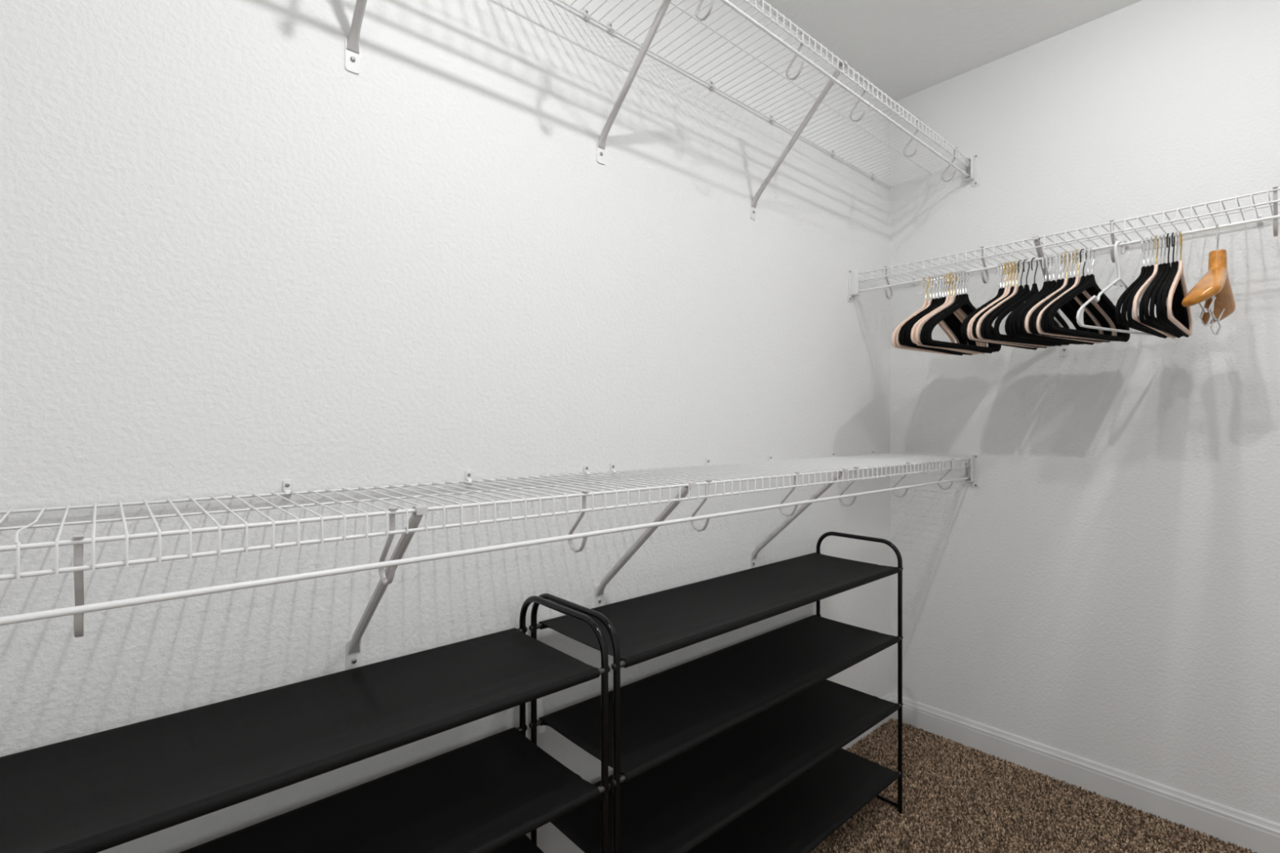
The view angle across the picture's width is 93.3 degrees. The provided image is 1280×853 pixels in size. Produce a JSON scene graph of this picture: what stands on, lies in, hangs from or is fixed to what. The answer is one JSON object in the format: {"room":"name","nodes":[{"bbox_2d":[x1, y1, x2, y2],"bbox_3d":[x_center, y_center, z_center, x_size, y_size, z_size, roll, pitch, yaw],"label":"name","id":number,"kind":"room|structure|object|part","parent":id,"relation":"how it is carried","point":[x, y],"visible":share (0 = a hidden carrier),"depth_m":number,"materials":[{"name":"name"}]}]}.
{"room":"walk-in closet","nodes":[
{"label":"walk-in closet","id":0,"kind":"room"},
{"bbox_2d":[0,0,889,852],"bbox_3d":[-0.369,-0.065,1.270,3.800,2.671,0.100,0,0,-42],"label":"wall","id":1,"kind":"structure","parent":0,"point":[237,259],"depth_m":1.12,"materials":[{"name":"white paint"}]},
{"bbox_2d":[0,449,979,670],"bbox_3d":[-0.225,0.264,1.108,3.599,0.350,0.332,0,0,-42],"label":"wire shelf","id":2,"kind":"object","parent":1,"relation":"attached to","point":[796,468],"visible":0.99,"depth_m":0.99,"materials":[{"name":"white metal"}]},
{"bbox_3d":[-0.329,0.111,1.225,3.592,0.004,0.004,0,0,-42],"label":"rail","id":3,"kind":"part","parent":2,"relation":"part of","materials":[{"name":"white plastic"}]},
{"bbox_3d":[-0.510,0.409,1.075,0.025,0.060,0.002,0,0,-42],"label":"foot plate","id":4,"kind":"part","parent":2,"relation":"part of","materials":[{"name":"white plastic"}]},
{"bbox_3d":[-0.226,0.115,1.109,3.592,0.003,0.003,0,0,-42],"label":"rail","id":5,"kind":"part","parent":2,"relation":"part of","materials":[{"name":"white plastic"}]},
{"bbox_3d":[-0.135,0.145,1.007,3.592,0.005,0.005,0,0,-42],"label":"rail","id":6,"kind":"part","parent":2,"relation":"part of","materials":[{"name":"white plastic"}]},
{"bbox_3d":[-0.135,0.117,1.007,3.592,0.005,0.005,0,0,-42],"label":"rail","id":7,"kind":"part","parent":2,"relation":"part of","materials":[{"name":"white plastic"}]},
{"bbox_3d":[-0.135,0.187,1.007,3.592,0.008,0.008,0,0,-42],"label":"hanging rod","id":8,"kind":"part","parent":2,"relation":"part of","materials":[{"name":"white plastic"}]},
{"bbox_3d":[-0.097,0.409,1.443,0.025,0.060,0.002,0,0,-42],"label":"foot plate","id":9,"kind":"part","parent":2,"relation":"part of","materials":[{"name":"white plastic"}]},
{"bbox_3d":[0.345,0.409,1.838,0.025,0.060,0.002,0,0,-42],"label":"foot plate","id":10,"kind":"part","parent":2,"relation":"part of","materials":[{"name":"white plastic"}]},
{"bbox_2d":[344,0,979,220],"bbox_3d":[-0.225,-0.808,1.108,3.599,0.356,0.332,0,0,-42],"label":"wire shelf","id":11,"kind":"object","parent":1,"relation":"attached to","point":[352,44],"visible":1,"depth_m":1.61,"materials":[{"name":"white metal"}]},
{"bbox_3d":[-0.511,-0.660,1.074,0.025,0.060,0.002,0,0,-42],"label":"foot plate","id":12,"kind":"part","parent":11,"relation":"part of","materials":[{"name":"white plastic"}]},
{"bbox_3d":[-0.094,-0.660,1.447,0.025,0.060,0.002,0,0,-42],"label":"foot plate","id":13,"kind":"part","parent":11,"relation":"part of","materials":[{"name":"white plastic"}]},
{"bbox_3d":[-0.329,-0.958,1.225,3.592,0.004,0.004,0,0,-42],"label":"rail","id":14,"kind":"part","parent":11,"relation":"part of","materials":[{"name":"white plastic"}]},
{"bbox_3d":[0.345,-0.660,1.838,0.025,0.060,0.002,0,0,-42],"label":"foot plate","id":15,"kind":"part","parent":11,"relation":"part of","materials":[{"name":"white plastic"}]},
{"bbox_3d":[-0.226,-0.964,1.109,3.592,0.003,0.003,0,0,-42],"label":"rail","id":16,"kind":"part","parent":11,"relation":"part of","materials":[{"name":"white plastic"}]},
{"bbox_3d":[-0.135,-0.907,1.007,3.592,0.008,0.008,0,0,-42],"label":"hanging rod","id":17,"kind":"part","parent":11,"relation":"part of","materials":[{"name":"white plastic"}]},
{"bbox_3d":[-0.135,-0.942,1.007,3.592,0.005,0.005,0,0,-42],"label":"rail","id":18,"kind":"part","parent":11,"relation":"part of","materials":[{"name":"white plastic"}]},
{"bbox_3d":[-0.135,-0.970,1.007,3.592,0.005,0.005,0,0,-42],"label":"rail","id":19,"kind":"part","parent":11,"relation":"part of","materials":[{"name":"white plastic"}]},
{"bbox_2d":[841,692,892,750],"bbox_3d":[-0.332,1.121,1.227,3.600,0.100,0.014,0,0,-42],"label":"baseboard","id":20,"kind":"structure","parent":1,"relation":"attached to","point":[887,697],"depth_m":2.31,"materials":[{"name":"white paint"}]},
{"bbox_2d":[754,0,1142,103],"bbox_3d":[0.347,-1.350,0.468,3.600,0.100,2.050,0,0,-42],"label":"ceiling","id":21,"kind":"structure","parent":0,"point":[904,48],"depth_m":1.98,"materials":[{"name":"white paint"}]},
{"bbox_2d":[811,720,1247,852],"bbox_3d":[0.347,1.221,0.468,3.600,0.100,2.050,0,0,-42],"label":"floor","id":22,"kind":"structure","parent":0,"point":[892,721],"depth_m":1.78,"materials":[{"name":"brown carpet"}]},
{"bbox_2d":[0,595,610,852],"bbox_3d":[-0.569,0.755,0.802,1.130,0.818,0.295,0,0,-42],"label":"shoe rack","id":23,"kind":"object","parent":22,"relation":"on","point":[98,792],"visible":1,"depth_m":0.93,"materials":[{"name":"black fabric"}]},
{"bbox_2d":[178,727,599,852],"bbox_3d":[-0.569,0.638,0.802,1.076,0.017,0.295,0,0,-42],"label":"shelf","id":24,"kind":"object","parent":23,"relation":"attached to","point":[483,795],"depth_m":1.01,"materials":[{"name":"black fabric"}]},
{"bbox_2d":[489,834,544,852],"bbox_3d":[-0.569,0.841,0.802,1.076,0.019,0.295,0,0,-42],"label":"shelf","id":25,"kind":"object","parent":23,"relation":"attached to","point":[523,844],"depth_m":1.20,"materials":[{"name":"black fabric"}]},
{"bbox_3d":[-0.155,0.755,1.172,0.013,0.818,0.292,0,0,-42],"label":"frame","id":26,"kind":"part","parent":23,"relation":"part of","materials":[{"name":"black paint"}]},
{"bbox_2d":[528,531,902,852],"bbox_3d":[0.279,0.755,1.559,1.130,0.818,0.295,0,0,-42],"label":"shoe rack","id":27,"kind":"object","parent":22,"relation":"on","point":[736,748],"visible":0.98,"depth_m":1.51,"materials":[{"name":"black fabric"}]},
{"bbox_3d":[-0.135,0.755,1.190,0.013,0.818,0.292,0,0,-42],"label":"frame","id":28,"kind":"part","parent":27,"relation":"part of","materials":[{"name":"black paint"}]},
{"bbox_2d":[538,552,900,667],"bbox_3d":[0.279,0.432,1.559,1.075,0.020,0.295,0,0,-42],"label":"shelf","id":29,"kind":"object","parent":27,"relation":"attached to","point":[650,626],"depth_m":1.47,"materials":[{"name":"black fabric"}]},
{"bbox_2d":[538,614,900,782],"bbox_3d":[0.279,0.640,1.559,1.075,0.021,0.295,0,0,-42],"label":"shelf","id":30,"kind":"object","parent":27,"relation":"attached to","point":[664,715],"depth_m":1.46,"materials":[{"name":"black fabric"}]},
{"bbox_2d":[550,679,900,852],"bbox_3d":[0.279,0.842,1.559,1.075,0.022,0.295,0,0,-42],"label":"shelf","id":31,"kind":"object","parent":27,"relation":"attached to","point":[679,803],"depth_m":1.47,"materials":[{"name":"black fabric"}]},
{"bbox_2d":[686,747,900,852],"bbox_3d":[0.279,1.046,1.559,1.075,0.020,0.295,0,0,-42],"label":"shelf","id":32,"kind":"object","parent":27,"relation":"attached to","point":[802,814],"depth_m":1.65,"materials":[{"name":"black fabric"}]},
{"bbox_3d":[0.693,0.755,1.929,0.013,0.818,0.292,0,0,-42],"label":"frame","id":33,"kind":"part","parent":27,"relation":"part of","materials":[{"name":"black paint"}]},
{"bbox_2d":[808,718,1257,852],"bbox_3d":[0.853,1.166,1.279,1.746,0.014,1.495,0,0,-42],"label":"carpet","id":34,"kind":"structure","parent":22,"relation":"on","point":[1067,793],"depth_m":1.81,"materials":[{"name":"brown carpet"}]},
{"bbox_2d":[889,0,1279,823],"bbox_3d":[1.760,-0.065,1.662,0.100,2.671,2.150,0,0,-42],"label":"wall","id":35,"kind":"structure","parent":0,"point":[1107,591],"depth_m":1.91,"materials":[{"name":"white paint"}]},
{"bbox_2d":[847,186,1279,356],"bbox_3d":[1.565,-0.405,1.556,0.332,0.348,2.049,0,0,-42],"label":"wire shelf","id":36,"kind":"object","parent":35,"relation":"attached to","point":[854,291],"visible":0.95,"depth_m":1.79,"materials":[{"name":"white metal"}]},
{"bbox_2d":[891,277,955,355],"bbox_3d":[0.963,-0.375,2.033,0.440,0.254,0.007,0,0,-39],"label":"hanger","id":37,"kind":"object","parent":36,"relation":"hanging from","point":[943,327],"visible":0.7,"depth_m":2.02,"materials":[{"name":"beige fabric"}]},
{"bbox_2d":[896,276,959,353],"bbox_3d":[0.972,-0.376,2.020,0.440,0.251,0.007,-1,1,-38],"label":"hanger","id":38,"kind":"object","parent":36,"relation":"hanging from","point":[899,344],"visible":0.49,"depth_m":2.01,"materials":[{"name":"beige"}]},
{"bbox_2d":[898,275,964,355],"bbox_3d":[0.977,-0.375,2.008,0.440,0.252,0.007,0,0,-38],"label":"hanger","id":39,"kind":"object","parent":36,"relation":"hanging from","point":[945,321],"visible":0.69,"depth_m":2.00,"materials":[{"name":"black fabric"}]},
{"bbox_2d":[901,275,968,355],"bbox_3d":[0.985,-0.376,2.003,0.440,0.251,0.008,0,0,-37],"label":"hanger","id":40,"kind":"object","parent":36,"relation":"hanging from","point":[903,335],"visible":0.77,"depth_m":2.00,"materials":[{"name":"black fabric"}]},
{"bbox_2d":[904,275,969,351],"bbox_3d":[0.993,-0.376,1.997,0.440,0.251,0.007,-1,1,-37],"label":"hanger","id":41,"kind":"object","parent":36,"relation":"hanging from","point":[908,344],"visible":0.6,"depth_m":1.98,"materials":[{"name":"black fabric"}]},
{"bbox_2d":[906,274,973,355],"bbox_3d":[0.994,-0.375,1.985,0.440,0.254,0.007,0,0,-37],"label":"hanger","id":42,"kind":"object","parent":36,"relation":"hanging from","point":[952,317],"visible":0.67,"depth_m":1.98,"materials":[{"name":"black fabric"}]},
{"bbox_2d":[908,273,976,354],"bbox_3d":[1.002,-0.376,1.982,0.440,0.251,0.007,0,0,-37],"label":"hanger","id":43,"kind":"object","parent":36,"relation":"hanging from","point":[944,297],"visible":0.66,"depth_m":1.97,"materials":[{"name":"black fabric"}]},
{"bbox_2d":[911,273,980,354],"bbox_3d":[1.006,-0.375,1.974,0.440,0.253,0.007,0,0,-36],"label":"hanger","id":44,"kind":"object","parent":36,"relation":"hanging from","point":[915,326],"visible":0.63,"depth_m":1.96,"materials":[{"name":"beige fabric"}]},
{"bbox_2d":[914,272,982,351],"bbox_3d":[1.016,-0.376,1.970,0.440,0.251,0.007,-1,1,-36],"label":"hanger","id":45,"kind":"object","parent":36,"relation":"hanging from","point":[950,297],"visible":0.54,"depth_m":1.96,"materials":[{"name":"beige"}]},
{"bbox_2d":[915,271,986,354],"bbox_3d":[1.017,-0.375,1.960,0.440,0.253,0.007,0,0,-35],"label":"hanger","id":46,"kind":"object","parent":36,"relation":"hanging from","point":[963,314],"visible":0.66,"depth_m":1.94,"materials":[{"name":"beige fabric"}]},
{"bbox_2d":[920,271,990,350],"bbox_3d":[1.030,-0.376,1.956,0.440,0.251,0.007,-1,1,-35],"label":"hanger","id":47,"kind":"object","parent":36,"relation":"hanging from","point":[957,295],"visible":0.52,"depth_m":1.94,"materials":[{"name":"black fabric"}]},
{"bbox_2d":[920,271,993,353],"bbox_3d":[1.030,-0.375,1.946,0.440,0.253,0.007,0,0,-35],"label":"hanger","id":48,"kind":"object","parent":36,"relation":"hanging from","point":[963,307],"visible":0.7,"depth_m":1.93,"materials":[{"name":"black"}]},
{"bbox_2d":[924,270,996,352],"bbox_3d":[1.039,-0.376,1.942,0.440,0.251,0.007,0,0,-34],"label":"hanger","id":49,"kind":"object","parent":36,"relation":"hanging from","point":[971,311],"visible":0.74,"depth_m":1.93,"materials":[{"name":"black fabric"}]},
{"bbox_2d":[926,270,1000,351],"bbox_3d":[1.045,-0.376,1.936,0.440,0.251,0.007,0,0,-34],"label":"hanger","id":50,"kind":"object","parent":36,"relation":"hanging from","point":[966,301],"visible":0.81,"depth_m":1.91,"materials":[{"name":"black fabric"}]},
{"bbox_2d":[960,263,1022,348],"bbox_3d":[1.111,-0.376,1.860,0.440,0.251,0.007,0,0,-33],"label":"hanger","id":51,"kind":"object","parent":36,"relation":"hanging from","point":[1000,288],"visible":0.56,"depth_m":1.83,"materials":[{"name":"black fabric"}]},
{"bbox_2d":[969,262,1024,346],"bbox_3d":[1.130,-0.376,1.843,0.440,0.251,0.007,-1,1,-32],"label":"hanger","id":52,"kind":"object","parent":36,"relation":"hanging from","point":[1008,288],"visible":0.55,"depth_m":1.80,"materials":[{"name":"beige"}]},
{"bbox_2d":[962,262,1037,350],"bbox_3d":[1.115,-0.376,1.853,0.440,0.251,0.008,1,-1,-32],"label":"hanger","id":53,"kind":"object","parent":36,"relation":"hanging from","point":[972,314],"visible":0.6,"depth_m":1.79,"materials":[{"name":"black fabric"}]},
{"bbox_2d":[966,262,1035,347],"bbox_3d":[1.124,-0.375,1.849,0.440,0.252,0.007,0,0,-32],"label":"hanger","id":54,"kind":"object","parent":36,"relation":"hanging from","point":[1006,287],"visible":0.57,"depth_m":1.79,"materials":[{"name":"beige fabric"}]},
{"bbox_2d":[972,261,1047,348],"bbox_3d":[1.133,-0.376,1.835,0.440,0.251,0.007,0,0,-32],"label":"hanger","id":55,"kind":"object","parent":36,"relation":"hanging from","point":[974,326],"visible":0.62,"depth_m":1.78,"materials":[{"name":"black fabric"}]},
{"bbox_2d":[975,261,1050,346],"bbox_3d":[1.142,-0.375,1.830,0.440,0.253,0.007,0,0,-32],"label":"hanger","id":56,"kind":"object","parent":36,"relation":"hanging from","point":[1016,287],"visible":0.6,"depth_m":1.77,"materials":[{"name":"beige fabric"}]},
{"bbox_2d":[980,260,1052,346],"bbox_3d":[1.151,-0.375,1.822,0.440,0.254,0.007,0,0,-32],"label":"hanger","id":57,"kind":"object","parent":36,"relation":"hanging from","point":[1020,289],"visible":0.45,"depth_m":1.76,"materials":[{"name":"black"}]},
{"bbox_2d":[985,258,1062,346],"bbox_3d":[1.160,-0.375,1.811,0.440,0.253,0.007,0,0,-32],"label":"hanger","id":58,"kind":"object","parent":36,"relation":"hanging from","point":[1026,290],"visible":0.67,"depth_m":1.76,"materials":[{"name":"black fabric"}]},
{"bbox_2d":[993,257,1070,345],"bbox_3d":[1.173,-0.376,1.795,0.440,0.251,0.008,-1,1,-31],"label":"hanger","id":59,"kind":"object","parent":36,"relation":"hanging from","point":[1034,290],"visible":0.83,"depth_m":1.76,"materials":[{"name":"black fabric"}]},
{"bbox_2d":[1004,255,1079,344],"bbox_3d":[1.193,-0.375,1.774,0.440,0.253,0.007,0,0,-31],"label":"hanger","id":60,"kind":"object","parent":36,"relation":"hanging from","point":[1045,282],"visible":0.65,"depth_m":1.76,"materials":[{"name":"black fabric"}]},
{"bbox_2d":[1008,254,1084,344],"bbox_3d":[1.198,-0.375,1.766,0.440,0.252,0.007,0,0,-31],"label":"hanger","id":61,"kind":"object","parent":36,"relation":"hanging from","point":[1048,284],"visible":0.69,"depth_m":1.75,"materials":[{"name":"black fabric"}]},
{"bbox_2d":[1012,253,1089,343],"bbox_3d":[1.205,-0.375,1.758,0.440,0.252,0.007,0,0,-31],"label":"hanger","id":62,"kind":"object","parent":36,"relation":"hanging from","point":[1053,283],"visible":0.55,"depth_m":1.73,"materials":[{"name":"black fabric"}]},
{"bbox_2d":[1016,253,1095,345],"bbox_3d":[1.210,-0.375,1.746,0.440,0.253,0.007,0,0,-31],"label":"hanger","id":63,"kind":"object","parent":36,"relation":"hanging from","point":[1076,308],"visible":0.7,"depth_m":1.74,"materials":[{"name":"black fabric"}]},
{"bbox_2d":[1021,252,1099,343],"bbox_3d":[1.219,-0.376,1.741,0.440,0.251,0.007,-1,0,-30],"label":"hanger","id":64,"kind":"object","parent":36,"relation":"hanging from","point":[1023,328],"visible":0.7,"depth_m":1.73,"materials":[{"name":"black fabric"}]},
{"bbox_2d":[1024,251,1103,343],"bbox_3d":[1.225,-0.376,1.733,0.440,0.251,0.007,0,0,-30],"label":"hanger","id":65,"kind":"object","parent":36,"relation":"hanging from","point":[1086,310],"visible":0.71,"depth_m":1.73,"materials":[{"name":"beige fabric"}]},
{"bbox_3d":[1.398,-0.262,1.991,0.002,0.060,0.025,0,0,-42],"label":"foot plate","id":66,"kind":"part","parent":36,"relation":"part of","materials":[{"name":"white plastic"}]},
{"bbox_2d":[1028,251,1107,342],"bbox_3d":[1.234,-0.375,1.728,0.440,0.253,0.007,0,0,-30],"label":"hanger","id":67,"kind":"object","parent":36,"relation":"hanging from","point":[1069,280],"visible":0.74,"depth_m":1.72,"materials":[{"name":"black fabric"}]},
{"bbox_3d":[1.464,-0.531,1.465,0.005,0.005,2.042,0,0,-42],"label":"rail","id":68,"kind":"part","parent":36,"relation":"part of","materials":[{"name":"white plastic"}]},
{"bbox_3d":[1.464,-0.494,1.465,0.008,0.008,2.042,0,0,-42],"label":"hanging rod","id":69,"kind":"part","parent":36,"relation":"part of","materials":[{"name":"white plastic"}]},
{"bbox_3d":[1.464,-0.558,1.465,0.005,0.005,2.042,0,0,-42],"label":"rail","id":70,"kind":"part","parent":36,"relation":"part of","materials":[{"name":"white plastic"}]},
{"bbox_2d":[1031,250,1111,342],"bbox_3d":[1.238,-0.376,1.720,0.440,0.252,0.007,0,0,-30],"label":"hanger","id":71,"kind":"object","parent":36,"relation":"hanging from","point":[1100,315],"visible":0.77,"depth_m":1.72,"materials":[{"name":"black"}]},
{"bbox_3d":[1.566,-0.558,1.556,0.003,0.003,2.042,0,0,-42],"label":"rail","id":72,"kind":"part","parent":36,"relation":"part of","materials":[{"name":"white plastic"}]},
{"bbox_2d":[1035,249,1116,341],"bbox_3d":[1.245,-0.376,1.715,0.440,0.251,0.007,-1,1,-30],"label":"hanger","id":73,"kind":"object","parent":36,"relation":"hanging from","point":[1085,293],"visible":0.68,"depth_m":1.71,"materials":[{"name":"beige fabric"}]},
{"bbox_2d":[1040,248,1121,341],"bbox_3d":[1.252,-0.376,1.705,0.440,0.251,0.007,-1,0,-30],"label":"hanger","id":74,"kind":"object","parent":36,"relation":"hanging from","point":[1088,291],"visible":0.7,"depth_m":1.70,"materials":[{"name":"black fabric"}]},
{"bbox_2d":[1045,248,1124,338],"bbox_3d":[1.260,-0.376,1.698,0.440,0.251,0.007,-1,1,-29],"label":"hanger","id":75,"kind":"object","parent":36,"relation":"hanging from","point":[1049,330],"visible":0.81,"depth_m":1.69,"materials":[{"name":"black fabric"}]},
{"bbox_3d":[1.682,-0.557,1.660,0.004,0.004,2.042,0,0,-42],"label":"rail","id":76,"kind":"part","parent":36,"relation":"part of","materials":[{"name":"white plastic"}]},
{"bbox_2d":[1048,247,1129,342],"bbox_3d":[1.263,-0.376,1.689,0.440,0.251,0.007,1,0,-29],"label":"hanger","id":77,"kind":"object","parent":36,"relation":"hanging from","point":[1091,282],"visible":0.94,"depth_m":1.68,"materials":[{"name":"black fabric"}]},
{"bbox_2d":[1075,240,1152,335],"bbox_3d":[1.304,-0.381,1.644,0.393,0.249,0.007,0,0,-26],"label":"hanger","id":78,"kind":"object","parent":36,"relation":"hanging from","point":[1079,317],"visible":0.8,"depth_m":1.63,"materials":[{"name":"white plastic"}]},
{"bbox_2d":[1115,237,1166,338],"bbox_3d":[1.339,-0.376,1.605,0.440,0.251,0.007,0,0,-37],"label":"hanger","id":79,"kind":"object","parent":36,"relation":"hanging from","point":[1117,309],"visible":0.61,"depth_m":1.53,"materials":[{"name":"black fabric"}]},
{"bbox_2d":[1120,236,1166,337],"bbox_3d":[1.346,-0.376,1.600,0.440,0.251,0.007,-1,1,-37],"label":"hanger","id":80,"kind":"object","parent":36,"relation":"hanging from","point":[1123,313],"visible":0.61,"depth_m":1.52,"materials":[{"name":"black fabric"}]},
{"bbox_2d":[1126,235,1168,337],"bbox_3d":[1.351,-0.376,1.593,0.440,0.251,0.007,0,0,-38],"label":"hanger","id":81,"kind":"object","parent":36,"relation":"hanging from","point":[1130,304],"visible":0.58,"depth_m":1.52,"materials":[{"name":"black"}]},
{"bbox_2d":[1132,235,1175,338],"bbox_3d":[1.353,-0.375,1.583,0.440,0.254,0.007,0,0,-39],"label":"hanger","id":82,"kind":"object","parent":36,"relation":"hanging from","point":[1146,284],"visible":0.65,"depth_m":1.52,"materials":[{"name":"beige fabric"}]},
{"bbox_2d":[1138,234,1176,333],"bbox_3d":[1.364,-0.376,1.581,0.440,0.251,0.008,-1,1,-39],"label":"hanger","id":83,"kind":"object","parent":36,"relation":"hanging from","point":[1142,320],"visible":0.59,"depth_m":1.51,"materials":[{"name":"black fabric"}]},
{"bbox_2d":[1143,234,1181,337],"bbox_3d":[1.366,-0.376,1.573,0.440,0.251,0.007,1,-1,-40],"label":"hanger","id":84,"kind":"object","parent":36,"relation":"hanging from","point":[1149,292],"visible":0.74,"depth_m":1.53,"materials":[{"name":"black fabric"}]},
{"bbox_2d":[1149,233,1183,337],"bbox_3d":[1.373,-0.376,1.569,0.440,0.251,0.007,0,0,-41],"label":"hanger","id":85,"kind":"object","parent":36,"relation":"hanging from","point":[1155,292],"visible":0.78,"depth_m":1.53,"materials":[{"name":"black fabric"}]},
{"bbox_2d":[1155,232,1185,336],"bbox_3d":[1.378,-0.376,1.561,0.440,0.251,0.007,0,0,-41],"label":"hanger","id":86,"kind":"object","parent":36,"relation":"hanging from","point":[1159,317],"visible":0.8,"depth_m":1.52,"materials":[{"name":"black fabric"}]},
{"bbox_2d":[1160,231,1189,337],"bbox_3d":[1.381,-0.375,1.554,0.440,0.253,0.007,0,0,-42],"label":"hanger","id":87,"kind":"object","parent":36,"relation":"hanging from","point":[1168,285],"visible":0.85,"depth_m":1.54,"materials":[{"name":"black"}]},
{"bbox_2d":[1167,231,1191,336],"bbox_3d":[1.389,-0.376,1.551,0.440,0.251,0.007,0,0,-43],"label":"hanger","id":88,"kind":"object","parent":36,"relation":"hanging from","point":[1180,274],"visible":0.97,"depth_m":1.54,"materials":[{"name":"beige"}]},
{"bbox_2d":[1181,223,1235,335],"bbox_3d":[1.425,-0.370,1.508,0.404,0.265,0.068,0,0,-42],"label":"wooden hanger","id":89,"kind":"object","parent":36,"relation":"hanging from","point":[1214,288],"visible":1,"depth_m":1.48,"materials":[{"name":"brown wood"}]},
{"bbox_2d":[890,693,1279,852],"bbox_3d":[1.684,1.121,1.662,0.014,0.100,2.050,0,0,-42],"label":"baseboard","id":90,"kind":"structure","parent":35,"relation":"attached to","point":[1223,822],"depth_m":1.90,"materials":[{"name":"white paint"}]}
]}

